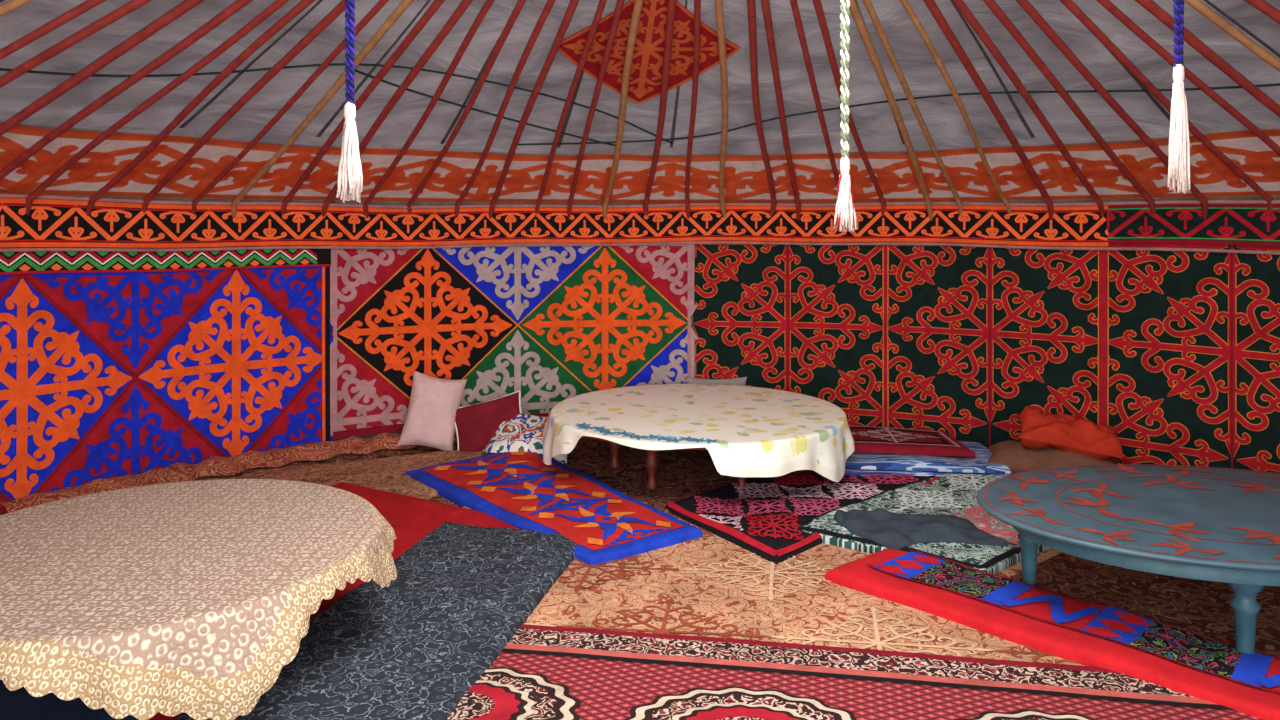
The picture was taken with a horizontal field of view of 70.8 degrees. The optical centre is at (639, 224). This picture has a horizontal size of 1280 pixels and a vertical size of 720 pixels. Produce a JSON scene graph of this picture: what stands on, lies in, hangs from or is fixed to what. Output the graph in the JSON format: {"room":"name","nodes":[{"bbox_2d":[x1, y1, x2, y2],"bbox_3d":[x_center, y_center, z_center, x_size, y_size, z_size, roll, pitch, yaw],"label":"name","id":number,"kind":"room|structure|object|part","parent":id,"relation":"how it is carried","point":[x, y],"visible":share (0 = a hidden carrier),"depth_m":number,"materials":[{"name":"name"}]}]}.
{"room":"traditional dwelling","nodes":[
{"label":"traditional dwelling","id":0,"kind":"room"},
{"bbox_2d":[194,436,595,506],"bbox_3d":[0.200,1.500,2.570,8.800,0.001,8.800,0,0,0],"label":"floor","id":1,"kind":"structure","parent":0,"point":[382,453],"depth_m":5.81,"materials":[{"name":"brown carpet"}]},
{"bbox_2d":[136,482,517,719],"bbox_3d":[-1.494,1.480,3.257,1.867,0.037,3.442,0,0,22],"label":"rug","id":2,"kind":"object","parent":1,"relation":"on","point":[411,518],"visible":0.18,"depth_m":4.54,"materials":[{"name":"red fabric"}]},
{"bbox_2d":[0,680,136,719],"bbox_3d":[-2.249,1.463,2.549,1.505,0.071,0.903,0,0,0],"label":"floor mat","id":3,"kind":"object","parent":2,"relation":"on","point":[18,704],"visible":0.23,"depth_m":2.69,"materials":[{"name":"fabric"}]},
{"bbox_2d":[0,479,396,719],"bbox_3d":[-1.714,1.290,3.129,1.684,0.397,1.663,0,0,0],"label":"tablecloth","id":4,"kind":"object","parent":2,"relation":"on","point":[193,598],"visible":1,"depth_m":2.74,"materials":[{"name":"beige fabric"}]},
{"bbox_2d":[174,522,576,719],"bbox_3d":[-0.869,1.467,3.073,0.815,0.064,2.594,0,0,13],"label":"mat","id":5,"kind":"object","parent":2,"relation":"on","point":[411,648],"visible":0.89,"depth_m":3.23,"materials":[{"name":"grey fabric"}]},
{"bbox_2d":[230,450,493,499],"bbox_3d":[-1.814,1.486,5.018,3.173,0.026,1.181,0,0,-24],"label":"rug","id":6,"kind":"object","parent":1,"relation":"on","point":[387,474],"visible":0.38,"depth_m":5.37,"materials":[{"name":"carpet"}]},
{"bbox_2d":[397,370,466,450],"bbox_3d":[-1.381,1.245,6.005,0.432,0.540,0.251,0,0,-6],"label":"pillow","id":7,"kind":"object","parent":1,"relation":"on","point":[434,403],"visible":1,"depth_m":5.94,"materials":[{"name":"pink fabric"}]},
{"bbox_2d":[455,390,521,451],"bbox_3d":[-1.000,1.330,5.980,0.552,0.426,0.235,0,0,-5],"label":"cushion","id":8,"kind":"object","parent":1,"relation":"on","point":[476,425],"visible":0.72,"depth_m":5.95,"materials":[{"name":"red fabric"}]},
{"bbox_2d":[482,413,566,463],"bbox_3d":[-0.700,1.374,5.860,0.577,0.257,0.353,0,0,8],"label":"cushion","id":9,"kind":"object","parent":1,"relation":"on","point":[524,432],"visible":0.59,"depth_m":5.79,"materials":[{"name":"fabric"}]},
{"bbox_2d":[568,439,737,512],"bbox_3d":[0.462,1.483,5.331,1.918,0.033,1.561,0,0,6],"label":"rug","id":10,"kind":"object","parent":1,"relation":"on","point":[680,474],"visible":0.26,"depth_m":5.37,"materials":[{"name":"carpet"}]},
{"bbox_2d":[542,384,854,489],"bbox_3d":[0.325,1.300,5.447,1.823,0.380,1.832,0,0,0],"label":"round table","id":11,"kind":"object","parent":10,"relation":"on","point":[746,431],"visible":0.99,"depth_m":5.05,"materials":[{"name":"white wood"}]},
{"bbox_3d":[-0.154,1.320,5.485,0.084,0.340,0.084,0,0,0],"label":"leg","id":12,"kind":"part","parent":11,"relation":"part of","materials":[{"name":"brown wood"}]},
{"bbox_3d":[0.065,1.320,5.035,0.084,0.340,0.084,0,0,0],"label":"leg","id":13,"kind":"part","parent":11,"relation":"part of","materials":[{"name":"brown wood"}]},
{"bbox_3d":[0.564,1.320,5.001,0.084,0.340,0.084,0,0,0],"label":"leg","id":14,"kind":"part","parent":11,"relation":"part of","materials":[{"name":"brown wood"}]},
{"bbox_2d":[665,470,939,564],"bbox_3d":[1.008,1.465,5.030,0.922,0.068,2.144,0,0,44],"label":"rug","id":15,"kind":"object","parent":10,"relation":"on","point":[758,518],"visible":0.67,"depth_m":4.64,"materials":[{"name":"fabric"}]},
{"bbox_2d":[844,441,1010,476],"bbox_3d":[1.660,1.418,5.550,1.025,0.095,0.726,0,0,5],"label":"striped blanket","id":16,"kind":"object","parent":15,"relation":"on","point":[857,463],"visible":0.47,"depth_m":5.23,"materials":[{"name":"blue fabric"}]},
{"bbox_2d":[849,426,975,456],"bbox_3d":[1.599,1.342,5.673,0.867,0.053,0.610,0,0,9],"label":"quilt","id":17,"kind":"object","parent":16,"relation":"on","point":[867,439],"visible":0.88,"depth_m":5.49,"materials":[{"name":"red fabric"}]},
{"bbox_2d":[686,377,746,385],"bbox_3d":[0.550,1.280,6.450,0.442,0.374,0.131,0,0,-2],"label":"pillow","id":18,"kind":"object","parent":1,"relation":"on","point":[736,381],"visible":0.12,"depth_m":6.46,"materials":[{"name":"fabric"}]},
{"bbox_2d":[463,506,1087,665],"bbox_3d":[0.949,1.489,3.797,4.075,0.020,2.142,0,0,7],"label":"carpet","id":19,"kind":"object","parent":1,"relation":"on","point":[709,585],"visible":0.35,"depth_m":3.51,"materials":[{"name":"beige carpet"}]},
{"bbox_2d":[405,451,702,565],"bbox_3d":[-0.478,1.464,4.896,0.889,0.070,1.913,0,0,-38],"label":"rug","id":20,"kind":"object","parent":19,"relation":"on","point":[517,489],"visible":1,"depth_m":4.67,"materials":[{"name":"red fabric"}]},
{"bbox_2d":[791,474,1049,574],"bbox_3d":[1.675,1.462,4.550,1.761,0.074,0.972,0,0,-42],"label":"patterned rug","id":21,"kind":"object","parent":19,"relation":"on","point":[951,494],"visible":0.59,"depth_m":4.38,"materials":[{"name":"fabric"}]},
{"bbox_2d":[834,508,1007,549],"bbox_3d":[1.302,1.410,4.235,0.706,0.076,0.480,0,0,0],"label":"crumpled shawl","id":22,"kind":"object","parent":21,"relation":"on","point":[895,531],"visible":1,"depth_m":4.17,"materials":[{"name":"grey fabric"}]},
{"bbox_2d":[825,548,1279,719],"bbox_3d":[1.812,1.461,3.081,2.439,0.076,0.498,0,0,45],"label":"quilt","id":23,"kind":"object","parent":19,"relation":"on","point":[1085,633],"visible":0.97,"depth_m":3.23,"materials":[{"name":"red fabric"}]},
{"bbox_2d":[447,624,1262,719],"bbox_3d":[0.675,1.480,2.199,2.980,0.038,1.907,0,0,9],"label":"carpet","id":24,"kind":"object","parent":1,"relation":"on","point":[543,672],"visible":0.75,"depth_m":2.89,"materials":[{"name":"red carpet"}]},
{"bbox_2d":[987,440,1119,474],"bbox_3d":[2.420,1.397,5.280,0.760,0.228,0.440,0,0,22],"label":"bolster cushion","id":25,"kind":"object","parent":1,"relation":"on","point":[1011,453],"visible":0.31,"depth_m":5.17,"materials":[{"name":"brown fabric"}]},
{"bbox_2d":[1017,406,1125,459],"bbox_3d":[2.500,1.223,5.250,0.564,0.274,0.333,0,0,20],"label":"pillow","id":26,"kind":"object","parent":25,"relation":"on","point":[1063,432],"visible":0.88,"depth_m":5.15,"materials":[{"name":"orange fabric"}]},
{"bbox_2d":[1009,552,1279,658],"bbox_3d":[2.578,1.487,3.320,2.196,0.023,1.842,0,0,45],"label":"carpet","id":27,"kind":"object","parent":1,"relation":"on","point":[1203,607],"visible":0.16,"depth_m":3.58,"materials":[{"name":"brown carpet"}]},
{"bbox_2d":[977,463,1279,653],"bbox_3d":[2.220,1.283,3.451,1.800,0.410,1.242,0,0,0],"label":"table","id":28,"kind":"object","parent":27,"relation":"on","point":[1217,524],"visible":0.98,"depth_m":3.32,"materials":[{"name":"blue paint"}]},
{"bbox_3d":[1.600,1.297,3.700,0.116,0.383,0.116,0,0,0],"label":"leg","id":29,"kind":"part","parent":28,"relation":"part of","materials":[{"name":"blue paint"}]},
{"bbox_3d":[2.050,1.297,3.050,0.116,0.383,0.116,0,0,0],"label":"leg","id":30,"kind":"part","parent":28,"relation":"part of","materials":[{"name":"blue paint"}]},
{"bbox_2d":[0,0,1279,154],"bbox_3d":[0.200,-0.776,2.764,8.030,1.239,6.252,0,0,0],"label":"ceiling","id":31,"kind":"structure","parent":0,"point":[877,128],"depth_m":4.42,"materials":[{"name":"fabric"}]},
{"bbox_2d":[558,0,739,102],"bbox_3d":[0.040,-0.904,4.613,0.948,0.418,1.081,0,0,0],"label":"applique","id":32,"kind":"object","parent":31,"relation":"attached to","point":[645,80],"depth_m":4.61,"materials":[{"name":"fabric"}]},
{"bbox_2d":[0,0,1279,220],"bbox_3d":[0.197,-0.670,3.265,8.010,1.287,6.623,0,0,0],"label":"roof","id":33,"kind":"structure","parent":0,"point":[185,6],"depth_m":4.33,"materials":[{"name":"red wood"}]},
{"bbox_2d":[336,0,362,202],"bbox_3d":[-0.837,-0.662,2.602,0.064,1.196,0.063,0,0,39],"label":"tassel","id":34,"kind":"object","parent":33,"relation":"hanging from","point":[350,177],"visible":1,"depth_m":2.59,"materials":[{"name":"white fabric"}]},
{"bbox_2d":[0,194,1279,254],"bbox_3d":[0.197,0.001,4.631,7.959,0.324,3.847,0,0,0],"label":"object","id":35,"kind":"object","parent":33,"relation":"attached to","point":[1,195],"visible":1,"depth_m":5.80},
{"bbox_2d":[0,198,1108,247],"bbox_3d":[-0.902,0.001,5.171,7.219,0.278,2.316,0,0,-23],"label":"band","id":36,"kind":"object","parent":35,"relation":"attached to","point":[50,223],"visible":0.99,"depth_m":5.98,"materials":[{"name":"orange fabric"}]},
{"bbox_2d":[1107,204,1279,246],"bbox_3d":[3.663,-0.014,4.178,0.324,0.267,3.105,0,0,-25],"label":"band","id":37,"kind":"object","parent":35,"relation":"attached to","point":[1224,224],"visible":1,"depth_m":5.18,"materials":[{"name":"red fabric"}]},
{"bbox_2d":[0,63,1279,145],"bbox_3d":[0.220,-0.638,3.853,5.971,0.300,3.609,0,0,0],"label":"cord","id":38,"kind":"object","parent":33,"relation":"attached to","point":[331,64],"visible":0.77,"depth_m":4.67,"materials":[{"name":"black fabric"}]},
{"bbox_2d":[0,122,1279,202],"bbox_3d":[0.200,-0.309,4.201,8.116,0.303,4.853,0,0,0],"label":"strip","id":39,"kind":"object","parent":33,"relation":"attached to","point":[745,178],"depth_m":5.52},
{"bbox_2d":[833,0,856,231],"bbox_3d":[0.616,-0.734,2.699,0.058,1.509,0.068,0,0,39],"label":"tassel","id":40,"kind":"object","parent":33,"relation":"hanging from","point":[845,209],"visible":1,"depth_m":2.69,"materials":[{"name":"beige fabric"}]},
{"bbox_2d":[1167,0,1190,193],"bbox_3d":[1.557,-0.615,2.598,0.057,1.049,0.068,0,0,37],"label":"tassel","id":41,"kind":"object","parent":33,"relation":"hanging from","point":[1179,141],"visible":1,"depth_m":2.59,"materials":[{"name":"white fabric"}]},
{"bbox_2d":[0,195,1279,514],"bbox_3d":[0.200,0.670,3.246,8.170,1.660,6.818,0,0,0],"label":"wall","id":42,"kind":"structure","parent":0,"point":[1247,197],"depth_m":5.79,"materials":[{"name":"fabric"}]},
{"bbox_2d":[0,249,330,274],"bbox_3d":[-3.097,0.194,4.390,0.442,0.154,3.664,0,0,29],"label":"strip","id":43,"kind":"object","parent":42,"relation":"attached to","point":[40,261],"visible":1,"depth_m":5.19,"materials":[{"name":"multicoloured fabric"}]},
{"bbox_2d":[0,266,332,513],"bbox_3d":[-3.066,0.870,4.550,0.412,1.315,3.444,0,0,31],"label":"wall","id":44,"kind":"structure","parent":42,"relation":"attached to","point":[107,375],"depth_m":5.21,"materials":[{"name":"fabric"}]},
{"bbox_2d":[1,430,456,512],"bbox_3d":[-2.303,1.441,5.449,2.592,0.095,0.330,0,0,-41],"label":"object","id":45,"kind":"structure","parent":42,"relation":"attached to","point":[276,457],"depth_m":5.37,"materials":[{"name":"orange fabric"}]},
{"bbox_2d":[329,241,697,439],"bbox_3d":[-0.846,0.748,6.333,2.576,1.338,0.230,0,0,-16],"label":"wall","id":46,"kind":"structure","parent":42,"relation":"attached to","point":[553,325],"depth_m":6.40,"materials":[{"name":"multicoloured fabric"}]},
{"bbox_2d":[692,240,1279,472],"bbox_3d":[2.635,0.786,5.085,5.365,1.414,1.034,0,0,44],"label":"wall","id":47,"kind":"structure","parent":42,"relation":"attached to","point":[1176,352],"depth_m":5.90,"materials":[{"name":"red fabric"}]}
]}

